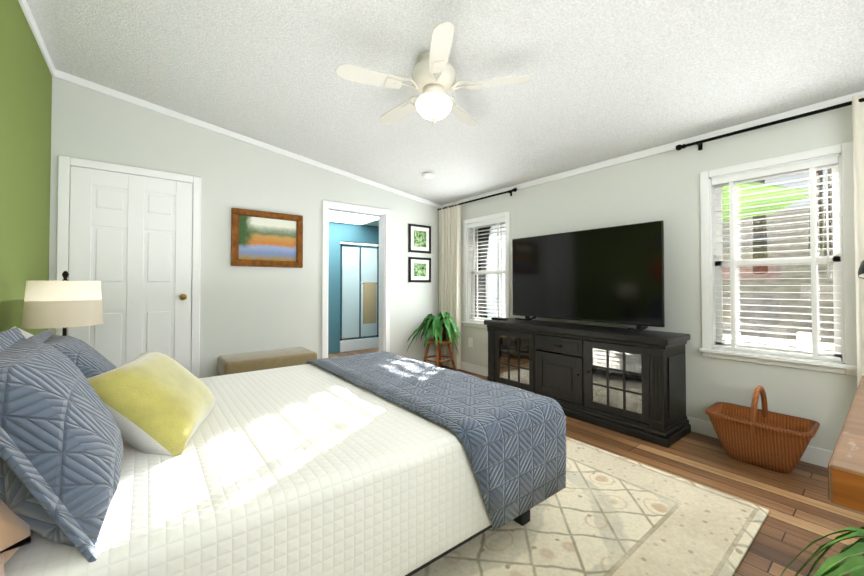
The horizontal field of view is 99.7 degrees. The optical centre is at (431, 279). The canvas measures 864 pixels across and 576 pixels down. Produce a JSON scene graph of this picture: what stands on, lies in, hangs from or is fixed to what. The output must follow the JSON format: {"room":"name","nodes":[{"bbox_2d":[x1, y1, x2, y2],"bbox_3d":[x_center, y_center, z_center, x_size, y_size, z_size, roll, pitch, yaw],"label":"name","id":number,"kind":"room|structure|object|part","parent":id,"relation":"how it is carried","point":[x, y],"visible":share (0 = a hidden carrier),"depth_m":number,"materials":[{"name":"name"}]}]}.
{"room":"bedroom","nodes":[
{"label":"bedroom","id":0,"kind":"room"},
{"bbox_2d":[0,0,51,334],"bbox_3d":[-1.119,-0.343,0.441,0.120,2.800,5.680,1,-1,-38],"label":"wall","id":1,"kind":"structure","parent":0,"point":[25,115],"depth_m":2.02,"materials":[{"name":"green paint"}]},
{"bbox_2d":[18,0,57,77],"bbox_3d":[-1.066,-1.528,0.501,0.021,0.057,5.440,1,-1,-38],"label":"crown molding","id":2,"kind":"structure","parent":1,"relation":"attached to","point":[26,10],"depth_m":2.23,"materials":[{"name":"white wood"}]},
{"bbox_2d":[48,77,438,377],"bbox_3d":[-1.349,-0.289,3.791,3.650,2.800,0.120,1,-1,-38],"label":"wall","id":3,"kind":"structure","parent":0,"point":[244,309],"depth_m":3.39,"materials":[{"name":"white paint"}]},
{"bbox_2d":[55,155,200,377],"bbox_3d":[-2.345,0.101,2.877,0.880,1.990,0.077,1,-1,-38],"label":"closet door","id":4,"kind":"structure","parent":3,"relation":"in","point":[132,243],"depth_m":2.90,"materials":[{"name":"white wood"}]},
{"bbox_2d":[58,70,441,207],"bbox_3d":[-1.304,-1.227,3.753,3.600,0.555,0.018,1,-1,-38],"label":"crown molding","id":5,"kind":"structure","parent":3,"relation":"attached to","point":[70,78],"depth_m":3.28,"materials":[{"name":"white wood"}]},
{"bbox_2d":[231,208,302,267],"bbox_3d":[-1.573,-0.384,3.516,0.645,0.530,0.035,1,-1,-38],"label":"landscape picture","id":6,"kind":"object","parent":3,"relation":"attached to","point":[265,239],"visible":1,"depth_m":3.50,"materials":[{"name":"brown wood"}]},
{"bbox_2d":[321,200,389,358],"bbox_3d":[-0.871,0.141,4.147,0.830,1.950,0.138,1,-1,-38],"label":"door frame","id":7,"kind":"structure","parent":3,"relation":"attached to","point":[383,215],"depth_m":4.31,"materials":[{"name":"white wood"}]},
{"bbox_2d":[408,224,430,253],"bbox_3d":[-0.152,-0.513,4.639,0.345,0.355,0.022,1,-1,-38],"label":"picture","id":8,"kind":"object","parent":3,"relation":"attached to","point":[419,238],"visible":1,"depth_m":4.63,"materials":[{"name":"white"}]},
{"bbox_2d":[408,257,430,281],"bbox_3d":[-0.152,-0.118,4.633,0.345,0.315,0.022,1,-1,-38],"label":"picture","id":9,"kind":"object","parent":3,"relation":"attached to","point":[419,269],"visible":1,"depth_m":4.62,"materials":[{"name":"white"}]},
{"bbox_2d":[418,357,435,364],"bbox_3d":[-0.196,1.073,4.585,0.790,0.100,0.018,1,-1,-38],"label":"baseboard","id":10,"kind":"structure","parent":3,"relation":"attached to","point":[433,363],"depth_m":4.73,"materials":[{"name":"white"}]},
{"bbox_2d":[328,221,378,353],"bbox_3d":[-0.806,-0.281,4.298,2.169,2.800,0.012,1,-1,-38],"label":"wall","id":11,"kind":"structure","parent":0,"point":[339,232],"depth_m":4.07,"materials":[{"name":"teal paint"}]},
{"bbox_2d":[332,219,378,226],"bbox_3d":[-1.571,-0.921,5.261,2.200,0.050,2.428,1,-1,-38],"label":"ceiling","id":12,"kind":"structure","parent":0,"point":[374,223],"depth_m":5.80,"materials":[{"name":"white paint"}]},
{"bbox_2d":[329,211,378,224],"bbox_3d":[-1.237,-0.893,5.159,1.000,0.007,1.000,1,-1,-38],"label":"skylight","id":13,"kind":"object","parent":12,"relation":"attached to","point":[335,216],"visible":0.36,"depth_m":5.33,"materials":[{"name":"white"}]},
{"bbox_2d":[26,0,863,204],"bbox_3d":[0.365,-1.340,1.619,3.890,0.631,5.680,1,-1,-38],"label":"ceiling","id":14,"kind":"structure","parent":0,"point":[611,79],"depth_m":2.19,"materials":[{"name":"white paint"}]},
{"bbox_2d":[423,173,433,178],"bbox_3d":[-0.037,-1.090,3.840,0.124,0.030,0.124,1,-1,-38],"label":"smoke detector","id":15,"kind":"object","parent":14,"relation":"attached to","point":[428,175],"visible":1,"depth_m":3.81,"materials":[{"name":"white plastic"}]},
{"bbox_2d":[337,22,531,126],"bbox_3d":[-0.019,-1.089,2.159,1.058,0.375,1.025,1,-1,-38],"label":"fan","id":16,"kind":"object","parent":14,"relation":"hanging from","point":[433,80],"visible":1,"depth_m":2.04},
{"bbox_2d":[328,348,863,575],"bbox_3d":[-0.424,1.121,2.588,3.890,0.060,8.240,1,-1,-38],"label":"floor","id":17,"kind":"structure","parent":0,"point":[804,512],"depth_m":1.88,"materials":[{"name":"brown wood"}]},
{"bbox_2d":[217,347,316,375],"bbox_3d":[-1.476,0.886,3.294,0.760,0.432,0.417,1,-1,-38],"label":"bench","id":18,"kind":"object","parent":17,"relation":"on","point":[248,362],"visible":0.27,"depth_m":3.16,"materials":[{"name":"fabric"}]},
{"bbox_2d":[340,242,378,351],"bbox_3d":[-1.436,0.150,6.265,0.690,2.000,0.978,1,-1,-38],"label":"shower","id":19,"kind":"object","parent":17,"relation":"on","point":[359,297],"visible":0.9,"depth_m":5.91,"materials":[{"name":"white glass"}]},
{"bbox_2d":[407,311,461,370],"bbox_3d":[0.013,0.754,4.329,0.595,0.737,0.552,1,-1,-38],"label":"potted plant","id":20,"kind":"object","parent":17,"relation":"on","point":[439,327],"visible":1,"depth_m":4.32,"materials":[{"name":"green plant"}]},
{"bbox_2d":[484,317,690,447],"bbox_3d":[1.183,0.739,3.118,0.430,0.722,1.633,1,-1,-38],"label":"console","id":21,"kind":"object","parent":17,"relation":"on","point":[625,381],"visible":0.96,"depth_m":2.76,"materials":[{"name":"black wood"}]},
{"bbox_2d":[512,220,664,330],"bbox_3d":[1.221,-0.009,3.129,0.284,0.809,1.361,1,-1,-38],"label":"tv","id":22,"kind":"object","parent":21,"relation":"on","point":[614,274],"visible":1,"depth_m":2.99,"materials":[{"name":"black plastic"}]},
{"bbox_2d":[411,437,769,575],"bbox_3d":[-0.109,1.075,1.968,2.280,0.012,2.505,1,-1,-38],"label":"rug","id":23,"kind":"object","parent":17,"relation":"on","point":[604,513],"visible":0.25,"depth_m":1.53,"materials":[{"name":"beige fabric"}]},
{"bbox_2d":[0,326,565,575],"bbox_3d":[-0.666,0.600,1.590,2.018,0.922,1.607,1,-1,-38],"label":"bed","id":24,"kind":"object","parent":23,"relation":"on","point":[381,463],"visible":1,"depth_m":1.07,"materials":[{"name":"white fabric"}]},
{"bbox_2d":[306,351,565,529],"bbox_3d":[-0.130,0.725,2.034,0.623,0.395,1.566,1,-1,-38],"label":"throw","id":25,"kind":"object","parent":24,"relation":"on","point":[509,442],"depth_m":1.48,"materials":[{"name":"fabric"}]},
{"bbox_2d":[705,386,819,473],"bbox_3d":[1.951,0.860,2.171,0.330,0.448,0.476,1,-1,-38],"label":"basket","id":26,"kind":"object","parent":17,"relation":"on","point":[764,438],"visible":1,"depth_m":2.11,"materials":[{"name":"wicker"}]},
{"bbox_2d":[780,375,863,575],"bbox_3d":[1.440,0.737,0.439,1.081,0.879,1.709,1,-1,-38],"label":"desk","id":27,"kind":"object","parent":17,"relation":"on","point":[846,475],"visible":1,"depth_m":0.72,"materials":[{"name":"brown wood"}]},
{"bbox_2d":[858,260,863,278],"bbox_3d":[1.837,0.363,1.162,0.790,1.409,0.294,0,-1,0],"label":"floor lamp","id":28,"kind":"object","parent":17,"relation":"on","point":[861,271],"visible":1,"depth_m":1.25,"materials":[{"name":"black metal"}]},
{"bbox_3d":[-1.924,0.856,1.909,0.422,0.450,0.415,1,-1,-38],"label":"nightstand","id":29,"kind":"object","parent":17,"relation":"on","visible":0},
{"bbox_2d":[21,271,103,335],"bbox_3d":[-1.930,0.292,1.914,0.306,0.674,0.306,1,-1,-38],"label":"lamp","id":30,"kind":"object","parent":29,"relation":"on","point":[64,303],"visible":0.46,"depth_m":1.81,"materials":[{"name":"beige fabric"}]},
{"bbox_2d":[355,105,857,450],"bbox_3d":[1.060,-0.290,3.772,0.120,2.800,8.240,1,-1,-38],"label":"wall","id":31,"kind":"structure","parent":0,"point":[665,187],"depth_m":2.65,"materials":[{"name":"white paint"}]},
{"bbox_2d":[468,338,472,346],"bbox_3d":[0.465,0.766,4.413,0.005,0.110,0.070,1,-1,-38],"label":"electrical outlet plate","id":32,"kind":"object","parent":31,"relation":"attached to","point":[470,342],"visible":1,"depth_m":4.41,"materials":[{"name":"white plastic"}]},
{"bbox_2d":[437,188,516,368],"bbox_3d":[0.495,0.071,4.300,0.109,2.055,1.302,1,-1,-38],"label":"curtain","id":33,"kind":"object","parent":31,"relation":"attached to","point":[450,259],"visible":0.94,"depth_m":4.58,"materials":[{"name":"beige fabric"}]},
{"bbox_3d":[0.500,-0.920,4.321,0.095,0.057,1.302,1,-1,-38],"label":"rod","id":34,"kind":"part","parent":33,"relation":"part of","materials":[{"name":"black metal"}]},
{"bbox_2d":[461,211,509,327],"bbox_3d":[0.651,-0.082,4.255,0.165,1.300,0.740,1,-1,-38],"label":"window","id":35,"kind":"structure","parent":31,"relation":"in","point":[468,280],"depth_m":4.37,"materials":[{"name":"white"}]},
{"bbox_2d":[468,218,505,321],"bbox_3d":[0.642,-0.083,4.248,0.068,1.173,0.592,1,-1,-38],"label":"window blinds","id":36,"kind":"object","parent":35,"relation":"attached to","point":[498,222],"visible":0.83,"depth_m":4.22,"materials":[{"name":"white plastic"}]},
{"bbox_2d":[461,361,832,467],"bbox_3d":[1.795,1.043,2.701,0.018,0.100,5.440,1,-1,-38],"label":"baseboard","id":37,"kind":"structure","parent":31,"relation":"attached to","point":[816,456],"depth_m":2.52,"materials":[{"name":"white"}]},
{"bbox_2d":[442,91,863,205],"bbox_3d":[1.797,-0.994,2.734,0.021,0.058,5.440,1,-1,-38],"label":"crown molding","id":38,"kind":"structure","parent":31,"relation":"attached to","point":[670,146],"depth_m":2.76,"materials":[{"name":"white wood"}]},
{"bbox_2d":[676,95,863,386],"bbox_3d":[2.226,0.036,2.090,0.108,2.055,1.422,1,-1,-38],"label":"curtain","id":39,"kind":"object","parent":31,"relation":"attached to","point":[857,102],"visible":0.96,"depth_m":1.96,"materials":[{"name":"beige fabric"}]},
{"bbox_3d":[2.231,-0.955,2.110,0.095,0.057,1.422,1,-1,-38],"label":"rod","id":40,"kind":"part","parent":39,"relation":"part of","materials":[{"name":"black metal"}]},
{"bbox_2d":[699,141,856,375],"bbox_3d":[2.163,-0.113,2.325,0.165,1.300,0.740,1,-1,-38],"label":"window","id":41,"kind":"structure","parent":31,"relation":"in","point":[843,277],"depth_m":2.26,"materials":[{"name":"white wood"}]},
{"bbox_2d":[712,156,841,361],"bbox_3d":[2.154,-0.114,2.317,0.068,1.173,0.592,1,-1,-38],"label":"window blinds","id":42,"kind":"object","parent":41,"relation":"attached to","point":[810,167],"visible":0.85,"depth_m":2.26,"materials":[{"name":"white plastic"}]},
{"label":"outside","id":43,"kind":"structure","parent":0,"visible":0},
{"bbox_2d":[722,206,833,353],"bbox_3d":[13.265,-1.136,13.407,22.500,6.200,55.000,1,-1,-38],"label":"neighboring building exterior","id":44,"kind":"structure","parent":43,"point":[743,293],"depth_m":10.00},
{"bbox_3d":[15.544,2.017,15.142,36.710,0.050,55.000,1,-1,-38],"label":"ground","id":45,"kind":"structure","parent":43,"visible":0},
{"bbox_2d":[489,224,505,317],"bbox_3d":[2.316,-0.550,15.621,5.600,5.100,10.600,1,-1,-38],"label":"house","id":46,"kind":"structure","parent":45,"relation":"on","point":[495,284],"depth_m":11.83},
{"bbox_2d":[723,332,833,350],"bbox_3d":[3.667,1.124,2.425,2.310,1.170,5.700,1,-1,-38],"label":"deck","id":47,"kind":"object","parent":45,"relation":"on","point":[800,345],"depth_m":3.89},
{"bbox_2d":[722,182,807,220],"bbox_3d":[2.809,0.171,4.436,2.500,2.900,2.500,1,-1,-38],"label":"canopy","id":48,"kind":"object","parent":47,"relation":"on","point":[768,188],"depth_m":3.62,"materials":[{"name":"green plant"}]},
{"bbox_2d":[752,168,832,273],"bbox_3d":[11.792,-6.006,10.377,18.368,15.832,32.519,1,-1,-38],"label":"trees","id":49,"kind":"object","parent":45,"relation":"on","point":[764,235],"depth_m":11.40,"materials":[{"name":"plant"}]}
]}

